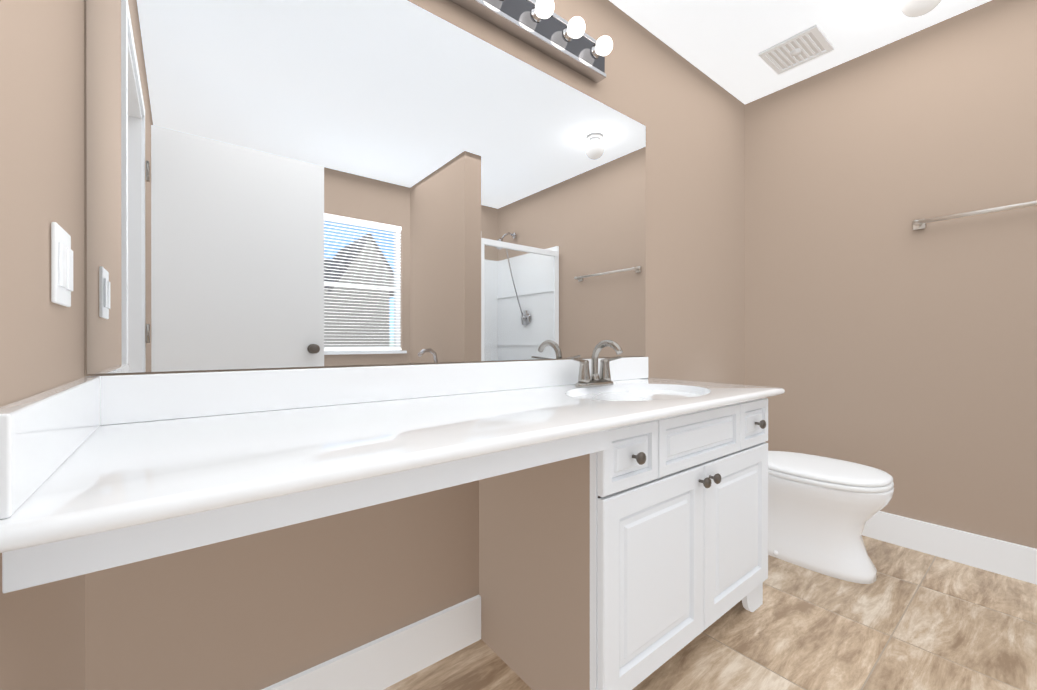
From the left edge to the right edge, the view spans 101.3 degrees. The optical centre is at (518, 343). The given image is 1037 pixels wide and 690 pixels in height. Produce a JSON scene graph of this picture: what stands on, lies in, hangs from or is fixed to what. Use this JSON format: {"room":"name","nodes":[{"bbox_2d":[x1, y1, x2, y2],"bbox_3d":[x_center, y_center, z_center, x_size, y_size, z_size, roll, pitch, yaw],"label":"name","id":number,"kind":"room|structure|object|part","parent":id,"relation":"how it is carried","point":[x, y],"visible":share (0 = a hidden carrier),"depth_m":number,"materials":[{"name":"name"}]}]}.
{"room":"bathroom","nodes":[
{"label":"bathroom","id":0,"kind":"room"},
{"bbox_2d":[0,0,84,689],"bbox_3d":[-0.089,-0.242,-0.227,0.120,2.440,2.860,0,0,-38],"label":"wall","id":1,"kind":"structure","parent":0,"point":[42,626],"depth_m":0.58,"materials":[{"name":"beige paint"}]},
{"bbox_2d":[0,376,103,519],"bbox_3d":[-0.656,0.115,0.610,0.023,0.098,0.562,0,0,-38],"label":"backsplash","id":2,"kind":"structure","parent":1,"relation":"attached to","point":[39,433],"depth_m":0.49,"materials":[{"name":"white stone"}]},
{"bbox_2d":[51,222,72,306],"bbox_3d":[-0.702,-0.117,0.656,0.010,0.117,0.100,0,0,-38],"label":"switch plate","id":3,"kind":"object","parent":1,"relation":"attached to","point":[61,270],"visible":1,"depth_m":0.63,"materials":[{"name":"white plastic"}]},
{"bbox_2d":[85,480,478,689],"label":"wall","id":4,"kind":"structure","parent":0,"point":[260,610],"depth_m":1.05,"materials":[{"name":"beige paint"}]},
{"bbox_2d":[262,595,480,689],"bbox_3d":[0.273,0.905,1.724,2.867,0.140,0.015,0,0,-38],"label":"baseboard","id":5,"kind":"structure","parent":4,"relation":"attached to","point":[387,661],"depth_m":1.22,"materials":[{"name":"white wood"}]},
{"bbox_2d":[407,0,744,384],"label":"wall","id":6,"kind":"structure","parent":0,"point":[695,255],"depth_m":2.16,"materials":[{"name":"beige paint"}]},
{"bbox_2d":[86,0,645,373],"bbox_3d":[-0.131,-0.472,1.404,1.831,1.064,0.006,0,0,-38],"label":"mirror","id":7,"kind":"object","parent":6,"relation":"attached to","point":[290,183],"visible":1,"depth_m":1.13,"materials":[{"name":"clear glass"}]},
{"bbox_2d":[104,356,647,423],"bbox_3d":[-0.126,0.113,1.401,1.838,0.098,0.020,0,0,-38],"label":"backsplash","id":8,"kind":"structure","parent":6,"relation":"attached to","point":[163,396],"depth_m":1.09,"materials":[{"name":"white stone"}]},
{"bbox_2d":[450,0,612,82],"bbox_3d":[-0.120,-1.141,1.334,1.238,0.126,0.127,0,0,-38],"label":"sconce","id":9,"kind":"object","parent":6,"relation":"attached to","point":[541,26],"visible":1,"depth_m":1.53,"materials":[{"name":"silver metal"}]},
{"bbox_2d":[531,7,541,22],"bbox_3d":[0.066,-1.156,1.493,0.048,0.047,0.014,0,0,-38],"label":"socket","id":10,"kind":"object","parent":9,"relation":"attached to","point":[535,18],"depth_m":1.49,"materials":[{"name":"silver metal"}]},
{"bbox_3d":[0.090,-1.156,1.462,0.066,0.066,0.066,0,0,-38],"label":"bulb","id":11,"kind":"part","parent":9,"relation":"part of","materials":[{"name":"white glass"}]},
{"bbox_2d":[563,27,571,41],"bbox_3d":[0.188,-1.156,1.589,0.048,0.047,0.014,0,0,-38],"label":"socket","id":12,"kind":"object","parent":9,"relation":"attached to","point":[567,37],"depth_m":1.58,"materials":[{"name":"silver metal"}]},
{"bbox_3d":[0.212,-1.156,1.559,0.066,0.066,0.066,0,0,-38],"label":"bulb","id":13,"kind":"part","parent":9,"relation":"part of","materials":[{"name":"white glass"}]},
{"bbox_2d":[591,45,599,58],"bbox_3d":[0.309,-1.156,1.685,0.048,0.047,0.014,0,0,-38],"label":"socket","id":14,"kind":"object","parent":9,"relation":"attached to","point":[594,53],"depth_m":1.68,"materials":[{"name":"silver metal"}]},
{"bbox_3d":[0.334,-1.156,1.655,0.066,0.066,0.066,0,0,-38],"label":"bulb","id":15,"kind":"part","parent":9,"relation":"part of","materials":[{"name":"white glass"}]},
{"bbox_2d":[384,535,1036,689],"bbox_3d":[0.580,1.027,0.305,4.387,0.100,2.860,0,0,-38],"label":"floor","id":16,"kind":"structure","parent":0,"point":[909,619],"depth_m":1.39,"materials":[{"name":"tile"}]},
{"bbox_2d":[2,404,767,689],"bbox_3d":[0.047,0.582,1.192,1.848,0.787,0.563,0,0,-38],"label":"bathroom vanity","id":17,"kind":"object","parent":16,"relation":"on","point":[622,522],"depth_m":1.13,"materials":[{"name":"white wood"}]},
{"bbox_2d":[0,376,784,563],"bbox_3d":[0.066,0.176,1.178,1.860,0.026,0.608,0,0,-38],"label":"countertop","id":18,"kind":"structure","parent":17,"relation":"on","point":[141,475],"depth_m":0.68,"materials":[{"name":"white stone"}]},
{"bbox_2d":[571,340,622,387],"bbox_3d":[0.320,0.074,1.571,0.266,0.174,0.159,0,0,-38],"label":"faucet","id":19,"kind":"object","parent":18,"relation":"on","point":[603,379],"depth_m":1.59,"materials":[{"name":"silver metal"}]},
{"bbox_3d":[0.281,0.284,1.073,0.222,0.158,0.020,0,0,-38],"label":"cab drawer","id":20,"kind":"part","parent":17,"relation":"part of","materials":[{"name":"white wood"}]},
{"bbox_3d":[0.297,0.284,1.052,0.031,0.031,0.034,0,0,-38],"label":"cab knob","id":21,"kind":"part","parent":17,"relation":"part of","materials":[{"name":"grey metal"}]},
{"bbox_3d":[0.373,0.620,1.147,0.459,0.501,0.020,0,0,-38],"label":"cab door","id":22,"kind":"part","parent":17,"relation":"part of","materials":[{"name":"white wood"}]},
{"bbox_3d":[0.555,0.283,1.290,0.470,0.158,0.020,0,0,-38],"label":"cab panel","id":23,"kind":"part","parent":17,"relation":"part of","materials":[{"name":"white wood"}]},
{"bbox_3d":[0.548,0.409,1.251,0.031,0.031,0.034,0,0,-38],"label":"cab knob","id":24,"kind":"part","parent":17,"relation":"part of","materials":[{"name":"grey metal"}]},
{"bbox_3d":[0.595,0.409,1.288,0.031,0.031,0.034,0,0,-38],"label":"cab knob","id":25,"kind":"part","parent":17,"relation":"part of","materials":[{"name":"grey metal"}]},
{"bbox_3d":[0.737,0.620,1.435,0.459,0.501,0.020,0,0,-38],"label":"cab door","id":26,"kind":"part","parent":17,"relation":"part of","materials":[{"name":"white wood"}]},
{"bbox_3d":[0.829,0.283,1.508,0.222,0.158,0.020,0,0,-38],"label":"cab drawer","id":27,"kind":"part","parent":17,"relation":"part of","materials":[{"name":"white wood"}]},
{"bbox_3d":[0.846,0.283,1.487,0.031,0.031,0.034,0,0,-38],"label":"cab knob","id":28,"kind":"part","parent":17,"relation":"part of","materials":[{"name":"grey metal"}]},
{"bbox_2d":[768,451,893,583],"bbox_3d":[1.263,0.607,2.006,0.450,0.735,0.770,0,0,-38],"label":"toilet","id":29,"kind":"object","parent":16,"relation":"on","point":[822,511],"visible":0.54,"depth_m":1.79,"materials":[{"name":"white ceramic"}]},
{"bbox_3d":[1.336,0.553,1.913,0.378,0.026,0.524,0,0,-38],"label":"lid","id":30,"kind":"part","parent":29,"relation":"part of","materials":[{"name":"white plastic"}]},
{"bbox_3d":[1.336,0.578,1.913,0.382,0.020,0.528,0,0,-38],"label":"seat","id":31,"kind":"part","parent":29,"relation":"part of","materials":[{"name":"white plastic"}]},
{"bbox_2d":[609,0,990,103],"bbox_3d":[0.580,-1.513,0.301,4.387,0.100,2.860,0,0,-38],"label":"ceiling","id":32,"kind":"structure","parent":0,"point":[723,43],"depth_m":1.98,"materials":[{"name":"white paint"}]},
{"bbox_2d":[759,24,833,74],"bbox_3d":[1.388,-1.457,2.127,0.250,0.014,0.250,0,0,-38],"label":"ceiling vent","id":33,"kind":"object","parent":32,"relation":"in","point":[804,46],"visible":1,"depth_m":2.12,"materials":[{"name":"white plastic"}]},
{"bbox_2d":[900,0,941,16],"bbox_3d":[1.600,-1.385,1.683,0.132,0.157,0.132,0,0,-38],"label":"ceiling light","id":34,"kind":"object","parent":32,"relation":"attached to","point":[913,8],"visible":1,"depth_m":1.67,"materials":[{"name":"white glass"}]},
{"bbox_2d":[745,0,1036,548],"bbox_3d":[2.253,-0.245,1.628,0.120,2.440,2.860,0,0,-38],"label":"wall","id":35,"kind":"structure","parent":0,"point":[881,334],"depth_m":2.02,"materials":[{"name":"beige paint"}]},
{"bbox_2d":[861,511,1036,584],"bbox_3d":[1.896,0.904,1.972,0.015,0.140,1.560,0,0,-38],"label":"baseboard","id":36,"kind":"structure","parent":35,"relation":"attached to","point":[1012,560],"depth_m":1.89,"materials":[{"name":"white wood"}]},
{"bbox_2d":[913,201,1036,229],"bbox_3d":[2.039,-0.555,1.742,0.069,0.044,0.639,0,0,-38],"label":"towel rail","id":37,"kind":"object","parent":35,"relation":"attached to","point":[919,224],"visible":1,"depth_m":1.82,"materials":[{"name":"silver metal"}]},
{"bbox_3d":[1.878,-0.556,1.993,0.010,0.044,0.044,0,0,-38],"label":"post","id":38,"kind":"part","parent":37,"relation":"part of","materials":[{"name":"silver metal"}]}
]}

